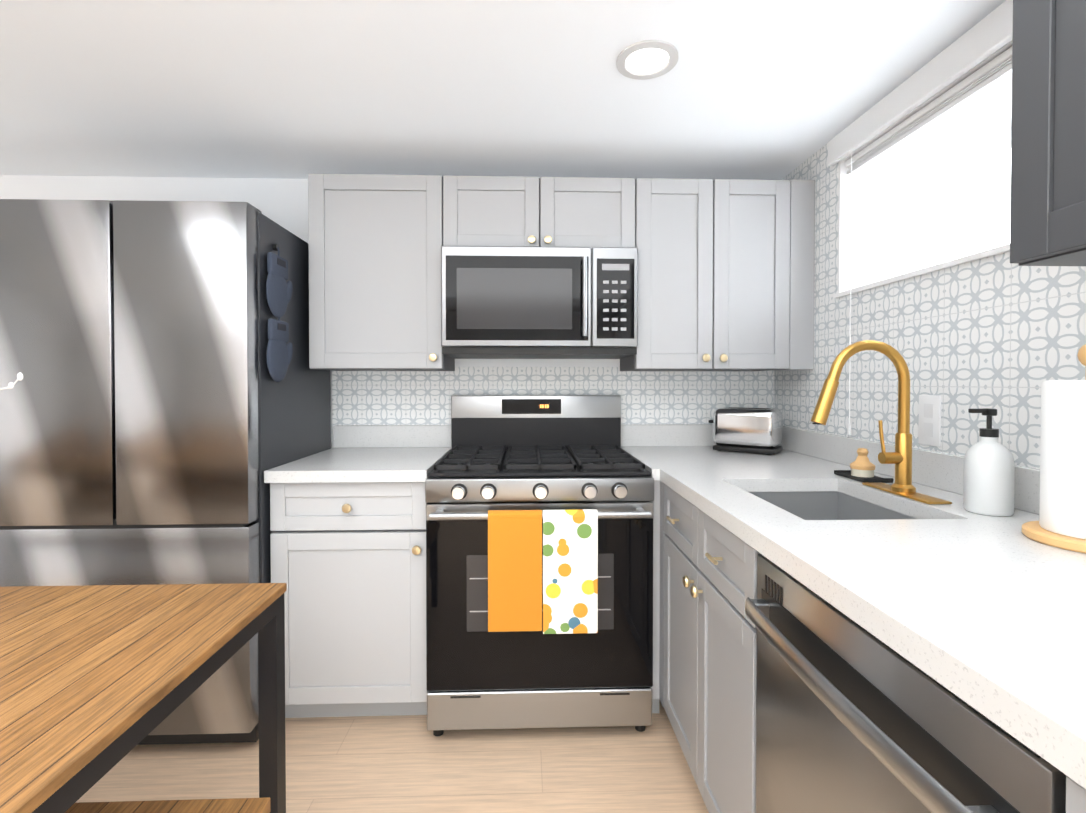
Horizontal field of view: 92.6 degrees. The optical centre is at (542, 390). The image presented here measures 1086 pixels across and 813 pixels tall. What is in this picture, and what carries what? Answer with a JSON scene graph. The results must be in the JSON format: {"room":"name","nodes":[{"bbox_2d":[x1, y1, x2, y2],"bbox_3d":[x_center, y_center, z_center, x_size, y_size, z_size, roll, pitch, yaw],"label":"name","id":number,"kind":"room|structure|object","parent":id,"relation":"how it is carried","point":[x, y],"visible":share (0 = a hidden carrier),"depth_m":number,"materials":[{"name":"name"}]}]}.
{"room":"kitchen","nodes":[
{"label":"kitchen","id":0,"kind":"room"},
{"bbox_2d":[0,175,701,447],"bbox_3d":[-1.523,0.107,2.442,5.820,2.140,0.150,0,1,-2],"label":"wall","id":1,"kind":"structure","parent":0,"point":[283,203],"depth_m":2.35,"materials":[{"name":"paint"}]},
{"bbox_2d":[308,174,454,370],"bbox_3d":[-0.663,-0.467,2.210,0.524,0.765,0.343,0,1,-2],"label":"upper cabinet","id":2,"kind":"object","parent":1,"relation":"attached to","point":[376,241],"depth_m":2.04,"materials":[{"name":"grey wood"}]},
{"bbox_2d":[444,175,639,253],"bbox_3d":[-0.019,-0.704,2.229,0.766,0.291,0.343,0,1,-2],"label":"upper cabinet","id":3,"kind":"object","parent":1,"relation":"attached to","point":[591,212],"depth_m":2.06,"materials":[{"name":"grey wood"}]},
{"bbox_2d":[441,246,637,358],"bbox_3d":[-0.017,-0.348,2.176,0.758,0.413,0.448,0,1,-2],"label":"microwave","id":4,"kind":"object","parent":3,"relation":"attached to","point":[513,302],"visible":0.96,"depth_m":2.00,"materials":[{"name":"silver metal"}]},
{"bbox_2d":[332,367,773,424],"bbox_3d":[0.060,0.027,2.417,2.054,0.269,0.006,0,1,-2],"label":"wall tile","id":5,"kind":"structure","parent":1,"relation":"attached to","point":[424,397],"depth_m":2.41,"materials":[{"name":"white tile"}]},
{"bbox_2d":[620,178,795,370],"bbox_3d":[0.679,-0.468,2.256,0.630,0.765,0.343,0,1,-2],"label":"upper cabinet","id":6,"kind":"object","parent":1,"relation":"attached to","point":[725,274],"depth_m":2.09,"materials":[{"name":"grey wood"}]},
{"bbox_2d":[75,699,708,812],"bbox_3d":[-1.433,1.264,-0.215,5.820,0.100,5.600,0,1,-2],"label":"floor","id":7,"kind":"structure","parent":0,"point":[386,764],"depth_m":1.62,"materials":[{"name":"brown wood"}]},
{"bbox_2d":[0,583,286,812],"bbox_3d":[-1.497,0.827,0.649,1.850,0.750,1.045,0,1,-2],"label":"dining table","id":8,"kind":"object","parent":7,"relation":"on","point":[98,683],"visible":1,"depth_m":0.89,"materials":[{"name":"brown wood"}]},
{"bbox_2d":[0,373,22,389],"bbox_3d":[-1.581,-0.002,0.791,1.100,0.900,0.464,0,1,-2],"label":"branch","id":9,"kind":"object","parent":8,"relation":"on","point":[19,377],"visible":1,"depth_m":1.03,"materials":[{"name":"white plant"}]},
{"bbox_2d":[0,199,330,744],"bbox_3d":[-1.367,0.284,1.992,0.835,1.797,0.705,0,1,-2],"label":"fridge","id":10,"kind":"object","parent":7,"relation":"on","point":[156,420],"visible":0.62,"depth_m":1.64,"materials":[{"name":"grey metal"}]},
{"bbox_2d":[266,244,292,317],"bbox_3d":[-0.929,-0.382,1.829,0.027,0.259,0.189,0,1,-2],"label":"oven mitt","id":11,"kind":"object","parent":10,"relation":"hanging from","point":[279,289],"visible":0.96,"depth_m":1.80,"materials":[{"name":"blue fabric"}]},
{"bbox_2d":[266,317,292,381],"bbox_3d":[-0.929,-0.157,1.832,0.027,0.259,0.189,0,1,-2],"label":"oven mitt","id":12,"kind":"object","parent":10,"relation":"hanging from","point":[279,353],"visible":0.98,"depth_m":1.80,"materials":[{"name":"blue fabric"}]},
{"bbox_2d":[65,797,270,812],"bbox_3d":[-1.284,0.975,0.749,1.582,0.450,0.365,0,1,-2],"label":"bench","id":13,"kind":"object","parent":7,"relation":"on","point":[245,805],"visible":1,"depth_m":0.93,"materials":[{"name":"brown wood"}]},
{"bbox_2d":[270,482,427,717],"bbox_3d":[-0.676,0.744,2.076,0.539,0.875,0.638,0,1,-2],"label":"base cabinet","id":14,"kind":"object","parent":7,"relation":"on","point":[348,563],"visible":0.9,"depth_m":1.79,"materials":[{"name":"grey wood"}]},
{"bbox_2d":[264,425,450,482],"bbox_3d":[-0.676,0.237,2.073,0.541,0.140,0.647,0,1,-2],"label":"countertop","id":15,"kind":"structure","parent":14,"relation":"on","point":[360,453],"depth_m":2.06,"materials":[{"name":"stone"}]},
{"bbox_2d":[425,395,653,735],"bbox_3d":[-0.018,0.605,2.028,0.762,1.155,0.734,0,1,-2],"label":"range","id":16,"kind":"object","parent":7,"relation":"on","point":[539,561],"visible":1,"depth_m":1.73,"materials":[{"name":"silver metal"}]},
{"bbox_2d":[1066,776,1085,812],"bbox_3d":[0.812,0.770,0.219,0.697,0.876,0.513,0,1,-2],"label":"base cabinet","id":17,"kind":"object","parent":7,"relation":"on","point":[1075,793],"depth_m":0.45,"materials":[{"name":"grey paint"}]},
{"bbox_2d":[621,425,659,475],"bbox_3d":[0.366,0.236,2.108,0.002,0.140,0.647,0,1,-2],"label":"countertop","id":18,"kind":"structure","parent":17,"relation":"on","point":[635,441],"depth_m":2.41,"materials":[{"name":"stone"}]},
{"bbox_2d":[636,424,1085,788],"bbox_3d":[0.785,0.256,0.646,0.725,0.140,3.599,0,1,-2],"label":"countertop","id":19,"kind":"structure","parent":17,"relation":"on","point":[982,614],"depth_m":0.84,"materials":[{"name":"stone"}]},
{"bbox_2d":[708,407,782,454],"bbox_3d":[0.870,0.170,2.242,0.284,0.186,0.160,1,1,36],"label":"toaster","id":20,"kind":"object","parent":19,"relation":"on","point":[749,430],"visible":1,"depth_m":2.17,"materials":[{"name":"silver metal"}]},
{"bbox_2d":[749,491,915,519],"bbox_3d":[0.738,0.420,1.364,0.411,0.204,0.525,0,1,-2],"label":"sink","id":21,"kind":"object","parent":19,"relation":"in","point":[825,505],"visible":0.08,"depth_m":1.61,"materials":[{"name":"silver metal"}]},
{"bbox_2d":[834,448,893,482],"bbox_3d":[0.987,0.225,1.603,0.090,0.094,0.150,0,1,-2],"label":"tray","id":22,"kind":"object","parent":19,"relation":"on","point":[862,466],"visible":0.96,"depth_m":1.58,"materials":[{"name":"black rubber"}]},
{"bbox_2d":[811,340,951,503],"bbox_3d":[0.849,0.071,1.377,0.280,0.408,0.250,0,1,-2],"label":"faucet","id":23,"kind":"object","parent":19,"relation":"on","point":[900,457],"visible":1,"depth_m":1.37,"materials":[{"name":"gold metal"}]},
{"bbox_2d":[963,408,1014,515],"bbox_3d":[1.015,0.160,1.183,0.089,0.236,0.088,0,1,-2],"label":"soap dispenser","id":24,"kind":"object","parent":19,"relation":"on","point":[989,472],"visible":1,"depth_m":1.16,"materials":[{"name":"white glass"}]},
{"bbox_2d":[1022,344,1085,552],"bbox_3d":[1.008,0.096,0.952,0.190,0.370,0.190,0,1,-2],"label":"paper towel holder","id":25,"kind":"object","parent":19,"relation":"on","point":[1061,523],"visible":1,"depth_m":0.94,"materials":[{"name":"white paper"}]},
{"bbox_2d":[745,554,1066,812],"bbox_3d":[0.766,0.759,0.778,0.736,0.857,0.594,0,1,-2],"label":"dishwasher","id":26,"kind":"object","parent":17,"relation":"in","point":[852,716],"visible":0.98,"depth_m":0.72,"materials":[{"name":"silver metal"}]},
{"bbox_2d":[0,0,1005,179],"bbox_3d":[-1.433,-0.976,-0.246,5.820,0.100,5.600,0,1,-2],"label":"ceiling","id":27,"kind":"structure","parent":0,"point":[741,89],"depth_m":1.62,"materials":[{"name":"paint"}]},
{"bbox_2d":[616,40,677,79],"bbox_3d":[0.299,-0.946,1.494,0.176,0.008,0.176,0,1,-2],"label":"recessed light","id":28,"kind":"object","parent":27,"relation":"in","point":[645,59],"visible":1,"depth_m":1.49,"materials":[{"name":"grey plastic"}]},
{"bbox_2d":[773,143,1085,468],"bbox_3d":[1.435,0.142,-0.134,0.520,2.140,5.200,0,1,-2],"label":"wall","id":29,"kind":"structure","parent":0,"point":[1003,335],"depth_m":1.44,"materials":[{"name":"tile"}]},
{"bbox_2d":[834,84,1011,297],"bbox_3d":[1.376,-0.634,1.437,0.532,0.592,1.035,0,1,-2],"label":"window","id":30,"kind":"structure","parent":29,"relation":"in","point":[913,209],"depth_m":1.94,"materials":[{"name":"white glass"}]},
{"bbox_2d":[828,0,1012,434],"bbox_3d":[1.156,-0.386,1.438,0.132,1.098,1.085,0,1,-2],"label":"window blind","id":31,"kind":"object","parent":30,"relation":"attached to","point":[970,69],"visible":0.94,"depth_m":1.49,"materials":[{"name":"white paint"}]},
{"bbox_2d":[918,395,940,446],"bbox_3d":[1.117,0.087,1.501,0.007,0.145,0.080,0,1,-2],"label":"outlet","id":32,"kind":"object","parent":29,"relation":"attached to","point":[929,427],"visible":1,"depth_m":1.50,"materials":[{"name":"white plastic"}]},
{"bbox_2d":[1010,0,1085,265],"bbox_3d":[0.980,-0.569,0.439,0.348,0.727,0.894,0,1,-2],"label":"upper cabinet","id":33,"kind":"object","parent":29,"relation":"attached to","point":[1048,182],"visible":1,"depth_m":0.82,"materials":[{"name":"grey paint"}]},
{"label":"outside","id":34,"kind":"structure","parent":0,"visible":0},
{"bbox_2d":[975,129,1007,252],"bbox_3d":[1.911,-0.656,1.172,0.020,1.900,3.800,0,1,-2],"label":"sky","id":35,"kind":"structure","parent":34,"point":[991,192],"depth_m":2.16,"materials":[{"name":"white"}]}
]}

